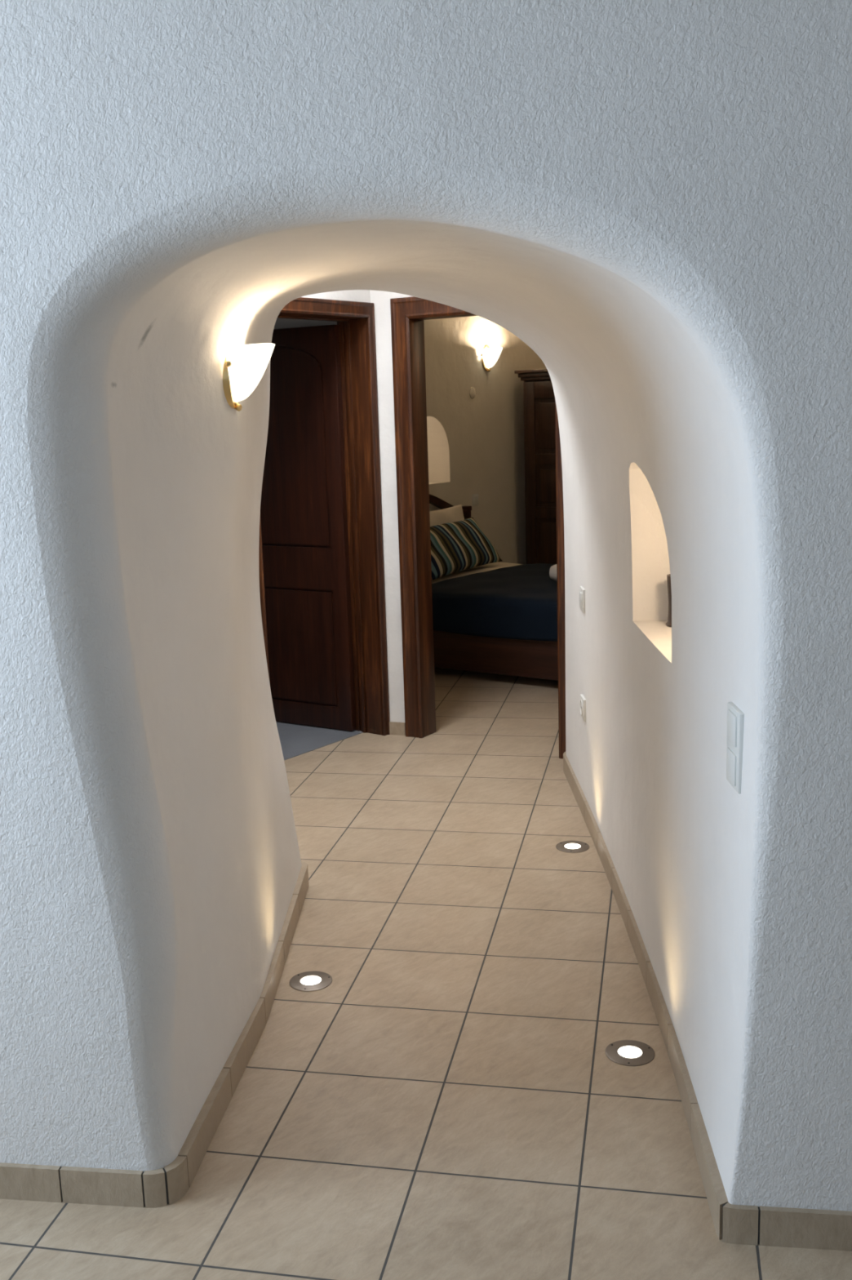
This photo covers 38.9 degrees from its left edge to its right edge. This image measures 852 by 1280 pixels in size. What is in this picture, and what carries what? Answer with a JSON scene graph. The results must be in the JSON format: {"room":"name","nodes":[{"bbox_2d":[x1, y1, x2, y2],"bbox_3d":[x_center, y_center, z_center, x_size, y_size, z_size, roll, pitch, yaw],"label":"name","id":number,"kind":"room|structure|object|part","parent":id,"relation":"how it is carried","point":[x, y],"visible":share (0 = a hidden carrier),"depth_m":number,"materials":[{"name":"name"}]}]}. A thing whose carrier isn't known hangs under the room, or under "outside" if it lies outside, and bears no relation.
{"room":"traditional dwelling","nodes":[
{"label":"traditional dwelling","id":0,"kind":"room"},
{"bbox_2d":[302,289,370,302],"bbox_3d":[-1.078,-0.618,4.561,0.171,2.600,2.600,6,13,37],"label":"wall","id":1,"kind":"structure","parent":0,"point":[359,295],"depth_m":5.27,"materials":[{"name":"paint"}]},
{"bbox_2d":[258,297,390,735],"bbox_3d":[-0.809,-0.496,5.507,0.894,1.990,0.840,6,13,37],"label":"door","id":2,"kind":"structure","parent":1,"relation":"in","point":[322,569],"depth_m":5.67,"materials":[{"name":"brown wood"}]},
{"bbox_2d":[274,292,411,328],"bbox_3d":[0.397,-0.788,5.209,4.200,2.600,0.104,5,13,33],"label":"wall","id":3,"kind":"structure","parent":0,"point":[281,323],"depth_m":5.65,"materials":[{"name":"paint"}]},
{"bbox_2d":[389,721,405,735],"bbox_3d":[-0.142,0.420,5.744,0.099,0.062,0.022,2,11,19],"label":"baseboard","id":4,"kind":"structure","parent":3,"relation":"attached to","point":[397,728],"depth_m":5.73,"materials":[{"name":"tile"}]},
{"bbox_2d":[390,296,565,758],"bbox_3d":[0.282,-0.503,5.334,0.899,2.002,0.133,5,13,33],"label":"door frame","id":5,"kind":"structure","parent":3,"relation":"in","point":[408,314],"depth_m":5.46,"materials":[{"name":"brown wood"}]},
{"bbox_2d":[369,289,404,722],"bbox_3d":[-0.228,-0.835,5.557,0.293,2.600,0.096,0,11,11],"label":"wall pier","id":6,"kind":"object","parent":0,"point":[380,299],"visible":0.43,"depth_m":5.54,"materials":[{"name":"paint"}]},
{"bbox_2d":[27,165,782,1203],"bbox_3d":[0.604,-0.500,3.395,6.900,2.700,3.325,0,11,11],"label":"archway","id":7,"kind":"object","parent":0,"point":[147,482],"depth_m":2.44,"materials":[{"name":"white paint"}]},
{"bbox_2d":[0,862,309,1208],"bbox_3d":[-1.421,1.033,2.704,2.967,0.072,1.427,-7,12,-25],"label":"baseboard","id":8,"kind":"structure","parent":7,"relation":"attached to","point":[162,1187],"depth_m":2.39,"materials":[{"name":"tile"}]},
{"bbox_2d":[222,342,275,411],"bbox_3d":[-0.396,-0.603,2.738,0.113,0.164,0.189,-1,11,2],"label":"wall sconce","id":9,"kind":"object","parent":7,"relation":"attached to","point":[245,366],"visible":0.99,"depth_m":2.69,"materials":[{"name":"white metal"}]},
{"bbox_3d":[-0.441,-0.611,2.675,0.015,0.015,0.068,-4,11,-14],"label":"clip knob","id":10,"kind":"part","parent":9,"relation":"part of","materials":[{"name":"gold metal"}]},
{"bbox_3d":[-0.444,-0.604,2.739,0.016,0.158,0.121,-2,11,2],"label":"plate","id":11,"kind":"part","parent":9,"relation":"part of","materials":[{"name":"gold metal"}]},
{"bbox_2d":[579,586,585,613],"bbox_3d":[0.569,-0.148,4.386,0.016,0.084,0.098,-2,11,0],"label":"light switch","id":12,"kind":"object","parent":7,"relation":"attached to","point":[582,591],"visible":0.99,"depth_m":4.35,"materials":[{"name":"white plastic"}]},
{"bbox_2d":[579,693,586,721],"bbox_3d":[0.581,0.250,4.462,0.016,0.082,0.094,-2,11,0],"label":"power socket","id":13,"kind":"object","parent":7,"relation":"attached to","point":[583,700],"visible":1,"depth_m":4.43,"materials":[{"name":"white plastic"}]},
{"bbox_2d":[666,573,671,627],"bbox_3d":[0.661,-0.103,3.152,0.068,0.134,0.068,0,11,11],"label":"ornament","id":14,"kind":"object","parent":7,"relation":"on","point":[668,624],"visible":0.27,"depth_m":3.14,"materials":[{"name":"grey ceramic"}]},
{"bbox_2d":[563,751,851,1251],"bbox_3d":[1.439,0.934,2.755,2.088,0.072,4.680,-12,15,-42],"label":"baseboard","id":15,"kind":"structure","parent":7,"relation":"attached to","point":[744,1224],"depth_m":2.29,"materials":[{"name":"tile"}]},
{"bbox_2d":[726,702,744,793],"bbox_3d":[0.567,0.197,2.212,0.016,0.150,0.092,-2,11,0],"label":"wall switch plate","id":16,"kind":"object","parent":7,"relation":"attached to","point":[735,717],"visible":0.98,"depth_m":2.19,"materials":[{"name":"white plastic"}]},
{"bbox_2d":[0,0,851,1211],"bbox_3d":[0.326,-0.224,1.991,6.912,2.700,0.002,0,11,8],"label":"wall","id":17,"kind":"structure","parent":0,"point":[722,130],"depth_m":1.96,"materials":[{"name":"white paint"}]},
{"bbox_2d":[0,667,851,1279],"bbox_3d":[0.292,0.845,3.915,7.897,0.124,13.600,0,11,11],"label":"floor","id":18,"kind":"structure","parent":0,"point":[452,1104],"depth_m":2.78,"materials":[{"name":"beige tile"}]},
{"bbox_2d":[289,971,332,991],"bbox_3d":[-0.312,0.925,3.274,0.116,0.006,0.116,0,11,11],"label":"uplight","id":19,"kind":"object","parent":18,"relation":"on","point":[307,981],"visible":1,"depth_m":3.27,"materials":[{"name":"silver metal"}]},
{"bbox_2d":[429,493,558,680],"bbox_3d":[0.744,-0.369,7.222,2.034,1.005,1.410,5,13,33],"label":"double bed","id":20,"kind":"object","parent":18,"relation":"on","point":[534,659],"visible":0.02,"depth_m":6.72,"materials":[{"name":"brown wood"}]},
{"bbox_3d":[-0.095,-0.831,7.683,0.050,0.220,1.350,5,13,33],"label":"headboard rail","id":21,"kind":"part","parent":20,"relation":"part of","materials":[{"name":"brown wood"}]},
{"bbox_3d":[0.288,-0.492,8.323,0.058,0.862,0.060,5,13,33],"label":"headboard post","id":22,"kind":"part","parent":20,"relation":"part of","materials":[{"name":"brown wood"}]},
{"bbox_2d":[431,562,523,583],"bbox_3d":[0.475,-0.324,7.417,1.191,0.148,1.423,5,13,33],"label":"sheet","id":23,"kind":"object","parent":20,"relation":"on","point":[490,566],"visible":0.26,"depth_m":7.73,"materials":[{"name":"beige fabric"}]},
{"bbox_2d":[429,504,464,526],"bbox_3d":[0.094,-0.666,7.806,0.153,0.364,0.721,5,13,33],"label":"pillow","id":24,"kind":"object","parent":23,"relation":"on","point":[455,513],"visible":0.18,"depth_m":7.86,"materials":[{"name":"beige fabric"}]},
{"bbox_2d":[430,517,502,580],"bbox_3d":[0.177,-0.588,7.621,0.252,0.291,0.930,4,12,30],"label":"striped cushion","id":25,"kind":"object","parent":23,"relation":"on","point":[460,545],"visible":0.77,"depth_m":7.55,"materials":[{"name":"fabric"}]},
{"bbox_2d":[431,563,557,641],"bbox_3d":[0.905,-0.246,7.147,1.576,0.246,1.472,5,13,33],"label":"bedspread","id":26,"kind":"object","parent":20,"relation":"on","point":[520,602],"visible":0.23,"depth_m":6.73,"materials":[{"name":"blue fabric"}]},
{"bbox_2d":[549,564,557,581],"bbox_3d":[0.879,-0.381,6.880,0.346,0.111,0.134,3,12,24],"label":"rolled towel","id":27,"kind":"object","parent":26,"relation":"on","point":[553,571],"visible":0.2,"depth_m":6.90,"materials":[{"name":"white fabric"}]},
{"bbox_3d":[0.408,0.075,6.706,1.970,0.235,0.036,5,13,33],"label":"rail","id":28,"kind":"part","parent":20,"relation":"part of","materials":[{"name":"brown wood"}]},
{"bbox_2d":[514,368,556,564],"bbox_3d":[1.363,-1.060,8.695,1.280,1.772,0.620,5,13,33],"label":"wardrobe","id":29,"kind":"object","parent":18,"relation":"on","point":[540,425],"visible":0.16,"depth_m":8.69,"materials":[{"name":"brown wood"}]},
{"bbox_3d":[1.337,-1.894,8.537,1.280,0.072,0.620,5,13,33],"label":"cornice","id":30,"kind":"part","parent":29,"relation":"part of","materials":[{"name":"brown wood"}]},
{"bbox_2d":[555,840,589,853],"bbox_3d":[0.511,0.721,4.212,0.116,0.006,0.116,0,11,11],"label":"uplight","id":31,"kind":"object","parent":18,"relation":"on","point":[570,846],"visible":1,"depth_m":4.20,"materials":[{"name":"silver metal"}]},
{"bbox_2d":[605,1040,654,1066],"bbox_3d":[0.484,0.979,2.862,0.116,0.006,0.116,0,11,11],"label":"uplight","id":32,"kind":"object","parent":18,"relation":"on","point":[624,1052],"visible":1,"depth_m":2.86,"materials":[{"name":"silver metal"}]},
{"bbox_2d":[423,315,546,564],"bbox_3d":[-0.186,-1.229,7.892,0.350,2.500,3.810,5,13,33],"label":"wall","id":33,"kind":"structure","parent":0,"point":[476,445],"depth_m":8.40,"materials":[{"name":"paint"}]},
{"bbox_2d":[469,386,475,398],"bbox_3d":[0.318,-1.696,8.281,0.010,0.080,0.080,5,13,33],"label":"junction cover","id":34,"kind":"object","parent":33,"relation":"attached to","point":[472,392],"visible":1,"depth_m":8.27,"materials":[{"name":"paint"}]},
{"bbox_2d":[471,493,479,506],"bbox_3d":[0.344,-0.980,8.421,0.016,0.082,0.080,5,13,33],"label":"switch","id":35,"kind":"object","parent":33,"relation":"attached to","point":[475,499],"visible":1,"depth_m":8.41,"materials":[{"name":"white plastic"}]},
{"bbox_2d":[480,345,502,371],"bbox_3d":[0.469,-1.954,8.375,0.121,0.178,0.205,5,13,33],"label":"wall sconce","id":36,"kind":"object","parent":33,"relation":"attached to","point":[490,356],"visible":1,"depth_m":8.34,"materials":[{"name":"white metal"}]},
{"bbox_3d":[0.425,-1.961,8.403,0.016,0.172,0.132,5,13,33],"label":"plate","id":37,"kind":"part","parent":36,"relation":"part of","materials":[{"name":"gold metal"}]}
]}

